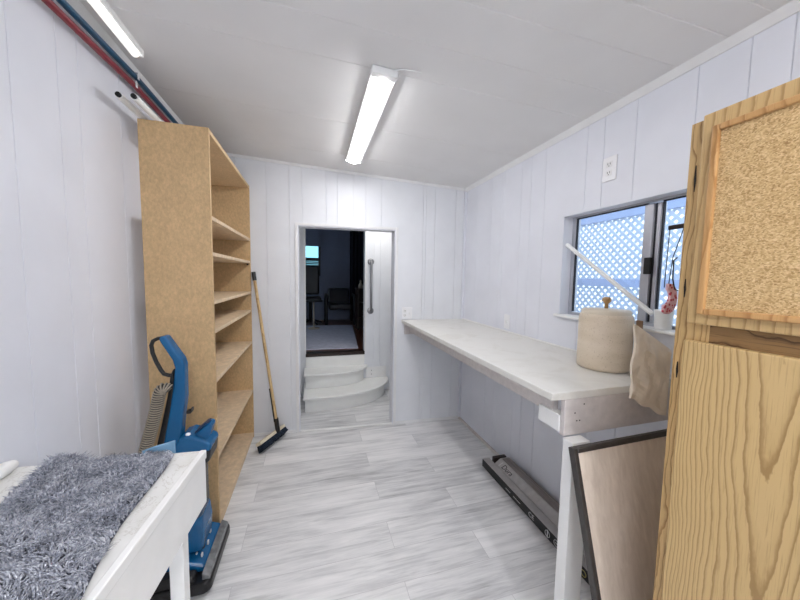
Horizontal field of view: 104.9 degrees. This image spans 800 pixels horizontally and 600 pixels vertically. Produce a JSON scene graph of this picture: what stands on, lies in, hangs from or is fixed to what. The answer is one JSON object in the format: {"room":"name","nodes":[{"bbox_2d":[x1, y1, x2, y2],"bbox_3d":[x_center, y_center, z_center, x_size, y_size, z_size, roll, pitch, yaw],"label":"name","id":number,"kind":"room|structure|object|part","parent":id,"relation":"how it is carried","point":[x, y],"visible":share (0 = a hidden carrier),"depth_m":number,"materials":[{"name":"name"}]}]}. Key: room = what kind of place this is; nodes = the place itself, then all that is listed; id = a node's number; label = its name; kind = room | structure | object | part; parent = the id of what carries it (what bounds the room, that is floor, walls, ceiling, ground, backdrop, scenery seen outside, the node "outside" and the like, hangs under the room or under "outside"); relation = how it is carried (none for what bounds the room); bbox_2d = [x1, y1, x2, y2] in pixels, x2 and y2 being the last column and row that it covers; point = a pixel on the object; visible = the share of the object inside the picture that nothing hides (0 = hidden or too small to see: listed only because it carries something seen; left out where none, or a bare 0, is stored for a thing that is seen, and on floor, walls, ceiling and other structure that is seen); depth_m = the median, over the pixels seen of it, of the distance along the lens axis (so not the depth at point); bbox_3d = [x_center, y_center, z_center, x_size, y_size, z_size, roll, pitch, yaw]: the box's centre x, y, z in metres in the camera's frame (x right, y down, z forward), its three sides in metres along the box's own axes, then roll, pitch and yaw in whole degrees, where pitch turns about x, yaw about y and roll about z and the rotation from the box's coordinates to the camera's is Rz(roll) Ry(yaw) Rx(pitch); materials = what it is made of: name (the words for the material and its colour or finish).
{"room":"utility room","nodes":[
{"label":"utility room","id":0,"kind":"room"},
{"bbox_2d":[0,0,172,466],"bbox_3d":[-1.045,0.152,0.387,0.100,2.445,4.692,0,4,-16],"label":"wall","id":1,"kind":"structure","parent":0,"point":[74,373],"depth_m":1.10,"materials":[{"name":"paint"}]},
{"bbox_2d":[41,0,170,122],"bbox_3d":[-0.948,-0.923,0.288,0.044,0.068,4.510,0,4,-16],"label":"pipe","id":2,"kind":"object","parent":1,"relation":"attached to","point":[49,3],"visible":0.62,"depth_m":1.24,"materials":[{"name":"plastic"}]},
{"bbox_2d":[56,0,178,123],"bbox_3d":[-0.946,-0.967,0.285,0.046,0.072,4.510,0,4,-16],"label":"pipe","id":3,"kind":"object","parent":1,"relation":"attached to","point":[63,3],"visible":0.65,"depth_m":1.30,"materials":[{"name":"plastic"}]},
{"bbox_2d":[66,0,182,123],"bbox_3d":[-0.949,-1.016,0.271,0.033,0.035,4.592,0,4,-16],"label":"trim","id":4,"kind":"structure","parent":1,"relation":"attached to","point":[77,5],"depth_m":1.31,"materials":[{"name":"paint"}]},
{"bbox_2d":[305,228,349,319],"bbox_3d":[-1.574,-0.808,6.423,4.300,2.450,0.100,0,4,-16],"label":"wall","id":5,"kind":"structure","parent":0,"point":[328,238],"depth_m":6.43,"materials":[{"name":"paint"}]},
{"bbox_2d":[305,229,319,275],"bbox_3d":[-1.896,-0.957,6.256,0.530,0.960,0.080,0,4,-16],"label":"window","id":6,"kind":"structure","parent":5,"relation":"in","point":[312,236],"depth_m":6.25,"materials":[{"name":"teal glass"}]},
{"bbox_2d":[306,259,317,265],"bbox_3d":[-1.892,-0.671,6.266,0.440,0.309,0.023,0,4,-16],"label":"blind","id":7,"kind":"object","parent":6,"relation":"attached to","point":[314,262],"depth_m":6.28,"materials":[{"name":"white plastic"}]},
{"bbox_2d":[337,230,338,319],"bbox_3d":[-1.303,-0.805,6.441,0.030,2.450,0.012,0,4,-16],"label":"trim","id":8,"kind":"structure","parent":5,"relation":"attached to","point":[337,230],"depth_m":6.44,"materials":[{"name":"paint"}]},
{"bbox_2d":[306,319,362,351],"bbox_3d":[-1.211,0.559,5.174,4.300,0.080,2.900,0,4,-16],"label":"floor","id":9,"kind":"structure","parent":0,"point":[358,333],"depth_m":5.36,"materials":[{"name":"brown wood"}]},
{"bbox_2d":[306,265,321,324],"bbox_3d":[-1.710,-0.104,5.850,0.438,1.115,0.470,0,4,-16],"label":"desk chair","id":10,"kind":"object","parent":9,"relation":"on","point":[312,272],"visible":0.61,"depth_m":5.98,"materials":[{"name":"black leather"}]},
{"bbox_3d":[-1.777,-0.390,6.012,0.380,0.570,0.080,0,4,-16],"label":"backrest","id":11,"kind":"part","parent":10,"relation":"part of","materials":[{"name":"black fabric"}]},
{"bbox_3d":[-1.714,-0.020,5.835,0.420,0.080,0.430,0,4,-16],"label":"seat","id":12,"kind":"part","parent":10,"relation":"part of","materials":[{"name":"black leather"}]},
{"bbox_2d":[306,325,357,349],"bbox_3d":[-1.439,0.542,4.732,1.620,0.012,2.019,0,4,-16],"label":"area rug","id":13,"kind":"object","parent":9,"relation":"on","point":[326,337],"visible":0.49,"depth_m":4.53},
{"bbox_2d":[306,300,322,329],"bbox_3d":[-1.482,0.250,5.281,0.310,0.488,0.310,0,4,-16],"label":"side table","id":14,"kind":"object","parent":13,"relation":"on","point":[313,301],"visible":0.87,"depth_m":5.26,"materials":[{"name":"black metal"}]},
{"bbox_2d":[324,288,354,324],"bbox_3d":[-1.185,0.114,6.025,0.568,0.678,0.596,0,4,-16],"label":"armchair","id":15,"kind":"object","parent":9,"relation":"on","point":[337,298],"visible":0.97,"depth_m":6.11,"materials":[{"name":"black leather"}]},
{"bbox_3d":[-1.430,0.165,5.935,0.048,0.583,0.550,0,4,-16],"label":"armrest","id":16,"kind":"part","parent":15,"relation":"part of","materials":[{"name":"black plastic"}]},
{"bbox_3d":[-1.239,-0.080,6.211,0.420,0.320,0.181,0,4,-16],"label":"backrest","id":17,"kind":"part","parent":15,"relation":"part of","materials":[{"name":"black leather"}]},
{"bbox_3d":[-1.177,0.118,5.994,0.420,0.120,0.440,0,4,-16],"label":"seat","id":18,"kind":"part","parent":15,"relation":"part of","materials":[{"name":"black leather"}]},
{"bbox_3d":[-0.930,0.162,6.078,0.048,0.583,0.550,0,4,-16],"label":"armrest","id":19,"kind":"part","parent":15,"relation":"part of","materials":[{"name":"black plastic"}]},
{"bbox_2d":[350,231,363,297],"bbox_3d":[-0.902,-0.755,6.465,0.305,2.300,0.046,0,4,-16],"label":"curtain","id":20,"kind":"object","parent":9,"relation":"on","point":[356,237],"visible":0.44,"depth_m":6.45,"materials":[{"name":"fabric"}]},
{"bbox_2d":[355,288,362,329],"bbox_3d":[-0.621,0.150,5.414,0.310,0.720,0.320,0,4,-16],"label":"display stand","id":21,"kind":"object","parent":9,"relation":"on","point":[358,291],"visible":0.4,"depth_m":5.40,"materials":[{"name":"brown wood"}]},
{"bbox_2d":[299,228,391,396],"bbox_3d":[-0.560,0.033,3.754,2.220,2.200,0.100,0,4,-16],"label":"wall","id":22,"kind":"structure","parent":0,"point":[379,244],"depth_m":3.78,"materials":[{"name":"paint"}]},
{"bbox_2d":[303,228,366,354],"bbox_3d":[-0.756,-0.136,3.627,0.725,1.550,0.010,0,4,-16],"label":"trim","id":23,"kind":"structure","parent":22,"relation":"attached to","point":[303,228],"depth_m":3.58,"materials":[{"name":"paint"}]},
{"bbox_2d":[306,349,364,356],"bbox_3d":[-0.783,0.644,3.737,0.693,0.036,0.122,0,4,-16],"label":"trim","id":24,"kind":"structure","parent":22,"relation":"attached to","point":[354,351],"depth_m":3.70,"materials":[{"name":"brown wood"}]},
{"bbox_2d":[367,258,373,313],"bbox_3d":[-0.349,-0.164,3.712,0.080,0.675,0.063,0,4,-16],"label":"grab bar","id":25,"kind":"object","parent":22,"relation":"attached to","point":[370,310],"visible":1,"depth_m":3.69,"materials":[{"name":"metal"}]},
{"bbox_2d":[229,156,464,432],"bbox_3d":[-0.510,-0.022,2.849,2.292,2.445,0.110,0,4,-12],"label":"wall","id":26,"kind":"structure","parent":0,"point":[429,219],"depth_m":2.77,"materials":[{"name":"paint"}]},
{"bbox_2d":[254,430,295,435],"bbox_3d":[-1.115,1.191,2.750,0.352,0.022,0.012,0,4,-12],"label":"baseboard","id":27,"kind":"structure","parent":26,"relation":"attached to","point":[288,431],"depth_m":2.73,"materials":[{"name":"paint"}]},
{"bbox_2d":[226,153,464,190],"bbox_3d":[-0.470,-1.126,2.708,2.236,0.157,0.016,0,4,-12],"label":"trim","id":28,"kind":"structure","parent":26,"relation":"attached to","point":[228,154],"depth_m":2.69,"materials":[{"name":"paint"}]},
{"bbox_2d":[295,222,398,431],"bbox_3d":[-0.488,0.262,2.874,0.915,1.877,0.125,0,4,-12],"label":"door frame","id":29,"kind":"structure","parent":26,"relation":"in","point":[394,256],"depth_m":2.85,"materials":[{"name":"paint"}]},
{"bbox_2d":[402,307,411,318],"bbox_3d":[0.068,0.125,2.922,0.098,0.112,0.016,0,4,-12],"label":"double outlet","id":30,"kind":"object","parent":26,"relation":"attached to","point":[406,311],"visible":1,"depth_m":2.92,"materials":[{"name":"plastic"}]},
{"bbox_2d":[396,416,457,423],"bbox_3d":[0.277,1.191,3.052,0.645,0.022,0.012,0,4,-12],"label":"baseboard","id":31,"kind":"structure","parent":26,"relation":"attached to","point":[452,417],"depth_m":3.05,"materials":[{"name":"paint"}]},
{"bbox_2d":[190,389,591,599],"bbox_3d":[0.086,1.368,1.181,3.200,0.060,5.610,0,4,-16],"label":"floor","id":32,"kind":"structure","parent":0,"point":[404,511],"depth_m":1.78,"materials":[{"name":"plastic"}]},
{"bbox_2d":[0,450,206,599],"bbox_3d":[-0.775,0.941,0.585,0.513,0.852,0.856,0,4,-16],"label":"table","id":33,"kind":"object","parent":32,"relation":"on","point":[153,539],"visible":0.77,"depth_m":0.76,"materials":[{"name":"paint"}]},
{"bbox_2d":[0,460,18,479],"bbox_3d":[-1.065,0.480,0.732,0.038,0.037,0.314,0,4,-16],"label":"cloth","id":34,"kind":"object","parent":33,"relation":"on","point":[7,467],"visible":1,"depth_m":0.85,"materials":[{"name":"white fabric"}]},
{"bbox_2d":[0,449,173,599],"bbox_3d":[-0.728,0.480,0.581,0.396,0.066,0.776,0,4,-16],"label":"shag rug","id":35,"kind":"object","parent":33,"relation":"on","point":[57,526],"visible":1,"depth_m":0.68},
{"bbox_2d":[142,440,175,453],"bbox_3d":[-0.750,0.464,0.954,0.088,0.047,0.010,0,4,-16],"label":"sheet","id":36,"kind":"object","parent":33,"relation":"on","point":[170,445],"visible":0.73,"depth_m":0.96,"materials":[{"name":"blue fabric"}]},
{"bbox_3d":[-0.657,0.930,0.922,0.038,0.828,0.033,0,4,-12],"label":"leg","id":37,"kind":"part","parent":33,"relation":"part of","materials":[{"name":"white paint"}]},
{"bbox_2d":[138,335,229,599],"bbox_3d":[-1.038,0.729,1.448,0.330,1.138,0.365,0,4,-16],"label":"vacuum cleaner","id":38,"kind":"object","parent":32,"relation":"on","point":[207,539],"visible":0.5,"depth_m":1.41,"materials":[{"name":"blue plastic"}]},
{"bbox_3d":[-0.967,0.670,1.466,0.150,0.109,0.130,0,4,-16],"label":"tank","id":39,"kind":"part","parent":38,"relation":"part of","materials":[{"name":"blue plastic"}]},
{"bbox_3d":[-0.989,1.090,1.488,0.113,0.175,0.150,0,4,-16],"label":"tank","id":40,"kind":"part","parent":38,"relation":"part of","materials":[{"name":"blue plastic"}]},
{"bbox_3d":[-0.989,0.952,1.477,0.098,0.430,0.140,0,4,-16],"label":"clean tank","id":41,"kind":"part","parent":38,"relation":"part of","materials":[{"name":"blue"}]},
{"bbox_3d":[-0.930,0.622,1.467,0.076,0.086,0.063,0,4,-16],"label":"tank handle","id":42,"kind":"part","parent":38,"relation":"part of","materials":[{"name":"blue plastic"}]},
{"bbox_2d":[137,118,253,522],"bbox_3d":[-1.270,0.168,2.088,0.300,2.155,1.050,0,4,-16],"label":"shelf unit","id":43,"kind":"object","parent":32,"relation":"on","point":[195,201],"visible":0.92,"depth_m":1.60,"materials":[{"name":"brown wood"}]},
{"bbox_2d":[115,91,148,119],"bbox_3d":[-1.338,-0.909,1.816,0.029,0.028,1.088,0,4,-16],"label":"tube","id":44,"kind":"object","parent":43,"relation":"on","point":[119,95],"visible":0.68,"depth_m":1.37,"materials":[{"name":"paint"}]},
{"bbox_2d":[130,93,162,121],"bbox_3d":[-1.282,-0.909,1.829,0.029,0.028,1.093,0,4,-16],"label":"tube","id":45,"kind":"object","parent":43,"relation":"on","point":[134,97],"visible":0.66,"depth_m":1.38,"materials":[{"name":"paint"}]},
{"bbox_3d":[-1.253,-0.896,2.009,0.300,0.022,1.014,0,4,-16],"label":"panel","id":46,"kind":"part","parent":43,"relation":"part of","materials":[{"name":"brown wood"}]},
{"bbox_3d":[-1.260,-0.465,2.041,0.298,0.020,1.014,0,4,-16],"label":"shelf","id":47,"kind":"part","parent":43,"relation":"part of","materials":[{"name":"brown wood"}]},
{"bbox_3d":[-1.263,-0.278,2.055,0.298,0.020,1.014,0,4,-16],"label":"shelf","id":48,"kind":"part","parent":43,"relation":"part of","materials":[{"name":"brown wood"}]},
{"bbox_3d":[-1.411,0.129,2.583,0.300,2.155,0.018,0,4,-16],"label":"panel","id":49,"kind":"part","parent":43,"relation":"part of","materials":[{"name":"beige wood"}]},
{"bbox_3d":[-1.267,-0.024,2.074,0.298,0.020,1.014,0,4,-16],"label":"shelf","id":50,"kind":"part","parent":43,"relation":"part of","materials":[{"name":"brown wood"}]},
{"bbox_3d":[-1.269,0.132,2.086,0.298,0.020,1.014,0,4,-16],"label":"shelf","id":51,"kind":"part","parent":43,"relation":"part of","materials":[{"name":"beige wood"}]},
{"bbox_3d":[-1.274,0.401,2.106,0.298,0.020,1.014,0,4,-16],"label":"shelf","id":52,"kind":"part","parent":43,"relation":"part of","materials":[{"name":"beige wood"}]},
{"bbox_3d":[-1.280,0.824,2.137,0.298,0.020,1.014,0,4,-16],"label":"shelf","id":53,"kind":"part","parent":43,"relation":"part of","materials":[{"name":"beige wood"}]},
{"bbox_3d":[-1.287,1.207,2.165,0.298,0.020,1.014,0,4,-16],"label":"shelf","id":54,"kind":"part","parent":43,"relation":"part of","materials":[{"name":"beige wood"}]},
{"bbox_2d":[251,272,287,453],"bbox_3d":[-1.087,0.498,2.538,0.282,1.455,0.321,0,4,-16],"label":"push broom","id":55,"kind":"object","parent":32,"relation":"on","point":[279,431],"visible":1,"depth_m":2.60,"materials":[{"name":"brown wood"}]},
{"bbox_3d":[-1.140,0.454,2.614,0.221,1.244,0.025,2,4,14],"label":"handle","id":56,"kind":"part","parent":55,"relation":"part of","materials":[{"name":"brown wood"}]},
{"bbox_2d":[303,354,387,412],"bbox_3d":[-0.572,0.920,3.501,1.000,0.468,0.508,0,4,-16],"label":"steps","id":57,"kind":"structure","parent":32,"relation":"on","point":[331,382],"depth_m":3.46,"materials":[{"name":"paint"}]},
{"bbox_2d":[366,366,385,377],"bbox_3d":[-0.300,0.895,3.833,0.255,0.133,0.018,0,4,-16],"label":"plate","id":58,"kind":"object","parent":57,"relation":"attached to","point":[377,371],"visible":0.91,"depth_m":3.83,"materials":[{"name":"paint"}]},
{"bbox_2d":[482,458,588,584],"bbox_3d":[0.790,1.270,1.856,0.059,0.058,1.015,0,4,-16],"label":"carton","id":59,"kind":"object","parent":32,"relation":"on","point":[526,505],"visible":0.66,"depth_m":1.87,"materials":[{"name":"cardboard"}]},
{"bbox_2d":[401,318,670,599],"bbox_3d":[0.569,0.762,2.102,0.615,1.028,1.960,0,4,-16],"label":"workbench","id":60,"kind":"object","parent":32,"relation":"on","point":[544,373],"visible":0.78,"depth_m":1.22,"materials":[{"name":"laminate"}]},
{"bbox_3d":[0.347,0.327,2.055,0.020,0.085,1.832,0,4,-16],"label":"rail","id":61,"kind":"part","parent":60,"relation":"part of","materials":[{"name":"grey paint"}]},
{"bbox_2d":[401,319,670,400],"bbox_3d":[0.571,0.272,2.087,0.615,0.028,1.914,0,4,-16],"label":"countertop","id":62,"kind":"structure","parent":60,"relation":"on","point":[552,372],"depth_m":1.54,"materials":[{"name":"laminate"}]},
{"bbox_3d":[0.868,0.253,2.148,0.009,0.010,1.871,0,4,-16],"label":"backsplash trim","id":63,"kind":"part","parent":60,"relation":"part of","materials":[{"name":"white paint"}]},
{"bbox_3d":[0.625,0.922,1.131,0.077,0.853,0.044,0,4,-16],"label":"leg","id":64,"kind":"part","parent":60,"relation":"part of","materials":[{"name":"white paint"}]},
{"bbox_2d":[576,297,634,372],"bbox_3d":[0.946,0.149,1.420,0.213,0.326,0.213,0,4,-16],"label":"jar","id":65,"kind":"object","parent":60,"relation":"on","point":[605,335],"visible":1,"depth_m":1.34,"materials":[{"name":"ceramic"}]},
{"bbox_3d":[0.947,0.050,1.413,0.196,0.024,0.196,0,4,-16],"label":"lid","id":66,"kind":"part","parent":65,"relation":"part of","materials":[{"name":"ceramic"}]},
{"bbox_3d":[0.948,0.013,1.410,0.038,0.053,0.038,0,4,-16],"label":"knob","id":67,"kind":"part","parent":65,"relation":"part of","materials":[{"name":"brown wood"}]},
{"bbox_2d":[636,320,642,328],"bbox_3d":[1.063,0.204,1.373,0.011,0.226,0.024,0,4,-16],"label":"board","id":68,"kind":"object","parent":60,"relation":"on","point":[639,323],"visible":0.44,"depth_m":1.36,"materials":[{"name":"wood"}]},
{"bbox_2d":[629,324,671,415],"bbox_3d":[0.945,0.270,1.163,0.196,0.364,0.047,0,4,-16],"label":"paper bag","id":69,"kind":"object","parent":60,"relation":"hanging from","point":[650,362],"visible":1,"depth_m":1.14,"materials":[{"name":"beige paper"}]},
{"bbox_2d":[495,457,584,555],"bbox_3d":[0.887,1.253,1.838,0.109,0.097,0.950,0,4,-16],"label":"carton","id":70,"kind":"object","parent":32,"relation":"on","point":[547,504],"visible":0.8,"depth_m":1.96,"materials":[{"name":"grey cardboard"}]},
{"bbox_2d":[492,454,505,462],"bbox_3d":[0.750,1.221,2.323,0.104,0.085,0.030,0,4,-16],"label":"plank","id":71,"kind":"object","parent":70,"relation":"on","point":[496,458],"visible":0.44,"depth_m":2.31,"materials":[{"name":"black wood"}]},
{"bbox_2d":[568,429,666,599],"bbox_3d":[0.840,0.925,1.017,0.512,0.869,0.253,0,4,-16],"label":"framed panel","id":72,"kind":"object","parent":32,"relation":"on","point":[618,482],"visible":0.54,"depth_m":1.02,"materials":[{"name":"beige wood"}]},
{"bbox_2d":[653,77,799,599],"bbox_3d":[1.013,0.500,0.572,0.597,1.790,0.606,0,4,-16],"label":"tall cabinet","id":73,"kind":"object","parent":32,"relation":"on","point":[729,521],"visible":1,"depth_m":0.63,"materials":[{"name":"beige wood"}]},
{"bbox_2d":[661,223,683,313],"bbox_3d":[0.967,-0.100,0.948,0.061,0.308,0.224,-2,5,-33],"label":"hanging ornament","id":74,"kind":"object","parent":73,"relation":"hanging from","point":[669,306],"visible":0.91,"depth_m":1.03,"materials":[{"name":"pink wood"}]},
{"bbox_3d":[0.890,-0.137,1.024,0.006,0.190,0.003,3,5,29],"label":"cord","id":75,"kind":"part","parent":74,"relation":"part of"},
{"bbox_3d":[0.907,-0.138,1.009,0.005,0.196,0.033,-1,5,-22],"label":"cord","id":76,"kind":"part","parent":74,"relation":"part of","materials":[{"name":"black"}]},
{"bbox_3d":[0.950,-0.238,0.924,0.015,0.029,0.222,-2,5,-33],"label":"arm","id":77,"kind":"part","parent":74,"relation":"part of","materials":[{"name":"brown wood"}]},
{"bbox_3d":[0.742,0.714,0.513,0.019,1.204,0.541,0,4,-16],"label":"door","id":78,"kind":"part","parent":73,"relation":"part of","materials":[{"name":"brown wood"}]},
{"bbox_3d":[0.756,-0.159,0.447,0.019,0.465,0.538,0,4,-16],"label":"door","id":79,"kind":"part","parent":73,"relation":"part of","materials":[{"name":"brown wood"}]},
{"bbox_3d":[0.743,-0.153,0.444,0.013,0.408,0.492,0,4,-16],"label":"moulding","id":80,"kind":"part","parent":73,"relation":"part of","materials":[{"name":"brown wood"}]},
{"bbox_3d":[0.746,-0.153,0.445,0.005,0.381,0.465,0,4,-16],"label":"cork panel","id":81,"kind":"part","parent":73,"relation":"part of","materials":[{"name":"beige wood"}]},
{"bbox_3d":[0.770,0.090,0.471,0.017,0.105,0.468,0,4,-16],"label":"rail","id":82,"kind":"part","parent":73,"relation":"part of","materials":[{"name":"brown wood"}]},
{"bbox_2d":[79,0,792,187],"bbox_3d":[0.132,-1.009,0.579,2.480,0.232,4.790,0,4,-16],"label":"ceiling","id":83,"kind":"structure","parent":0,"point":[281,80],"depth_m":1.33,"materials":[{"name":"white paint"}]},
{"bbox_2d":[87,0,143,57],"bbox_3d":[-0.993,-1.042,0.757,0.056,0.046,1.265,0,4,-16],"label":"ceiling light","id":84,"kind":"object","parent":83,"relation":"attached to","point":[104,10],"visible":1,"depth_m":1.20,"materials":[{"name":"white paint"}]},
{"bbox_2d":[346,64,420,163],"bbox_3d":[-0.166,-1.049,1.886,0.217,0.045,1.141,0,4,-16],"label":"ceiling light","id":85,"kind":"object","parent":83,"relation":"attached to","point":[381,81],"visible":1,"depth_m":1.62,"materials":[{"name":"white paint"}]},
{"bbox_2d":[348,77,390,163],"bbox_3d":[-0.220,-1.040,1.901,0.079,0.022,1.053,0,4,-16],"label":"diffuser","id":86,"kind":"object","parent":85,"relation":"attached to","point":[378,90],"depth_m":1.71,"materials":[{"name":"white plastic"}]},
{"bbox_2d":[460,11,799,503],"bbox_3d":[1.262,0.216,0.974,0.100,2.305,4.545,0,4,-16],"label":"wall","id":87,"kind":"structure","parent":0,"point":[514,218],"depth_m":1.87,"materials":[{"name":"paint"}]},
{"bbox_2d":[457,192,466,416],"bbox_3d":[0.613,0.072,3.031,0.020,2.223,0.021,0,4,-16],"label":"trim","id":88,"kind":"structure","parent":87,"relation":"attached to","point":[465,193],"depth_m":3.00,"materials":[{"name":"paint"}]},
{"bbox_2d":[458,417,499,454],"bbox_3d":[1.202,1.359,0.994,0.016,0.022,4.443,0,4,-16],"label":"baseboard","id":89,"kind":"structure","parent":87,"relation":"attached to","point":[476,434],"depth_m":2.73,"materials":[{"name":"grey paint"}]},
{"bbox_2d":[504,314,509,328],"bbox_3d":[0.811,0.165,2.346,0.016,0.108,0.066,0,4,-16],"label":"wall switch","id":90,"kind":"object","parent":87,"relation":"attached to","point":[506,317],"visible":1,"depth_m":2.34,"materials":[{"name":"plastic"}]},
{"bbox_2d":[602,154,617,182],"bbox_3d":[1.043,-0.653,1.531,0.009,0.118,0.075,0,4,-16],"label":"wall outlet","id":91,"kind":"object","parent":87,"relation":"attached to","point":[609,172],"visible":1,"depth_m":1.53,"materials":[{"name":"plastic"}]},
{"bbox_2d":[605,169,611,176],"bbox_3d":[1.040,-0.632,1.532,0.003,0.028,0.032,0,4,-16],"label":"receptacle","id":92,"kind":"object","parent":91,"relation":"attached to","point":[608,172],"depth_m":1.53,"materials":[{"name":"paint"}]},
{"bbox_2d":[606,161,611,167],"bbox_3d":[1.041,-0.674,1.528,0.003,0.028,0.032,0,4,-16],"label":"receptacle","id":93,"kind":"object","parent":91,"relation":"attached to","point":[608,163],"depth_m":1.53,"materials":[{"name":"paint"}]},
{"bbox_2d":[553,187,686,335],"bbox_3d":[1.127,-0.163,1.400,0.120,0.595,0.974,0,4,-16],"label":"window","id":94,"kind":"structure","parent":87,"relation":"in","point":[655,205],"depth_m":1.42,"materials":[{"name":"metal"}]},
{"bbox_2d":[565,243,653,315],"bbox_3d":[1.056,-0.133,1.595,0.022,0.370,0.512,0,4,-16],"label":"rod","id":95,"kind":"object","parent":94,"relation":"on","point":[618,286],"visible":0.89,"depth_m":1.54,"materials":[{"name":"white paint"}]},
{"bbox_3d":[1.105,0.126,1.417,0.084,0.015,0.974,0,4,-16],"label":"sill","id":96,"kind":"part","parent":94,"relation":"part of","materials":[{"name":"white paint"}]},
{"bbox_3d":[1.169,-0.166,1.390,0.036,0.539,0.016,0,4,-16],"label":"sash rail","id":97,"kind":"part","parent":94,"relation":"part of","materials":[{"name":"metal"}]},
{"bbox_2d":[654,309,674,329],"bbox_3d":[1.141,0.084,1.331,0.072,0.082,0.072,0,4,-16],"label":"tub","id":98,"kind":"object","parent":94,"relation":"on","point":[662,321],"visible":0.81,"depth_m":1.31,"materials":[{"name":"white paint"}]},
{"bbox_2d":[465,0,799,191],"bbox_3d":[1.234,-0.885,0.827,0.024,0.030,4.445,0,4,-16],"label":"trim","id":99,"kind":"structure","parent":87,"relation":"attached to","point":[792,7],"depth_m":1.25,"materials":[{"name":"paint"}]},
{"label":"outside","id":100,"kind":"structure","parent":0,"visible":0},
{"bbox_3d":[4.399,1.291,3.964,7.380,0.060,13.000,0,4,-16],"label":"ground","id":101,"kind":"structure","parent":100,"visible":0},
{"bbox_2d":[576,197,685,324],"bbox_3d":[2.276,0.173,3.166,0.070,2.220,4.500,0,4,-16],"label":"lattice screen","id":102,"kind":"object","parent":101,"relation":"on","point":[677,204],"visible":0.12,"depth_m":3.16,"materials":[{"name":"white wood"}]},
{"bbox_3d":[2.280,-0.171,3.140,0.032,0.080,4.400,0,4,-16],"label":"rail","id":103,"kind":"part","parent":102,"relation":"part of","materials":[{"name":"white wood"}]},
{"bbox_3d":[2.293,-0.884,3.087,0.050,0.100,4.400,0,4,-16],"label":"rail","id":104,"kind":"part","parent":102,"relation":"part of","materials":[{"name":"white wood"}]}
]}

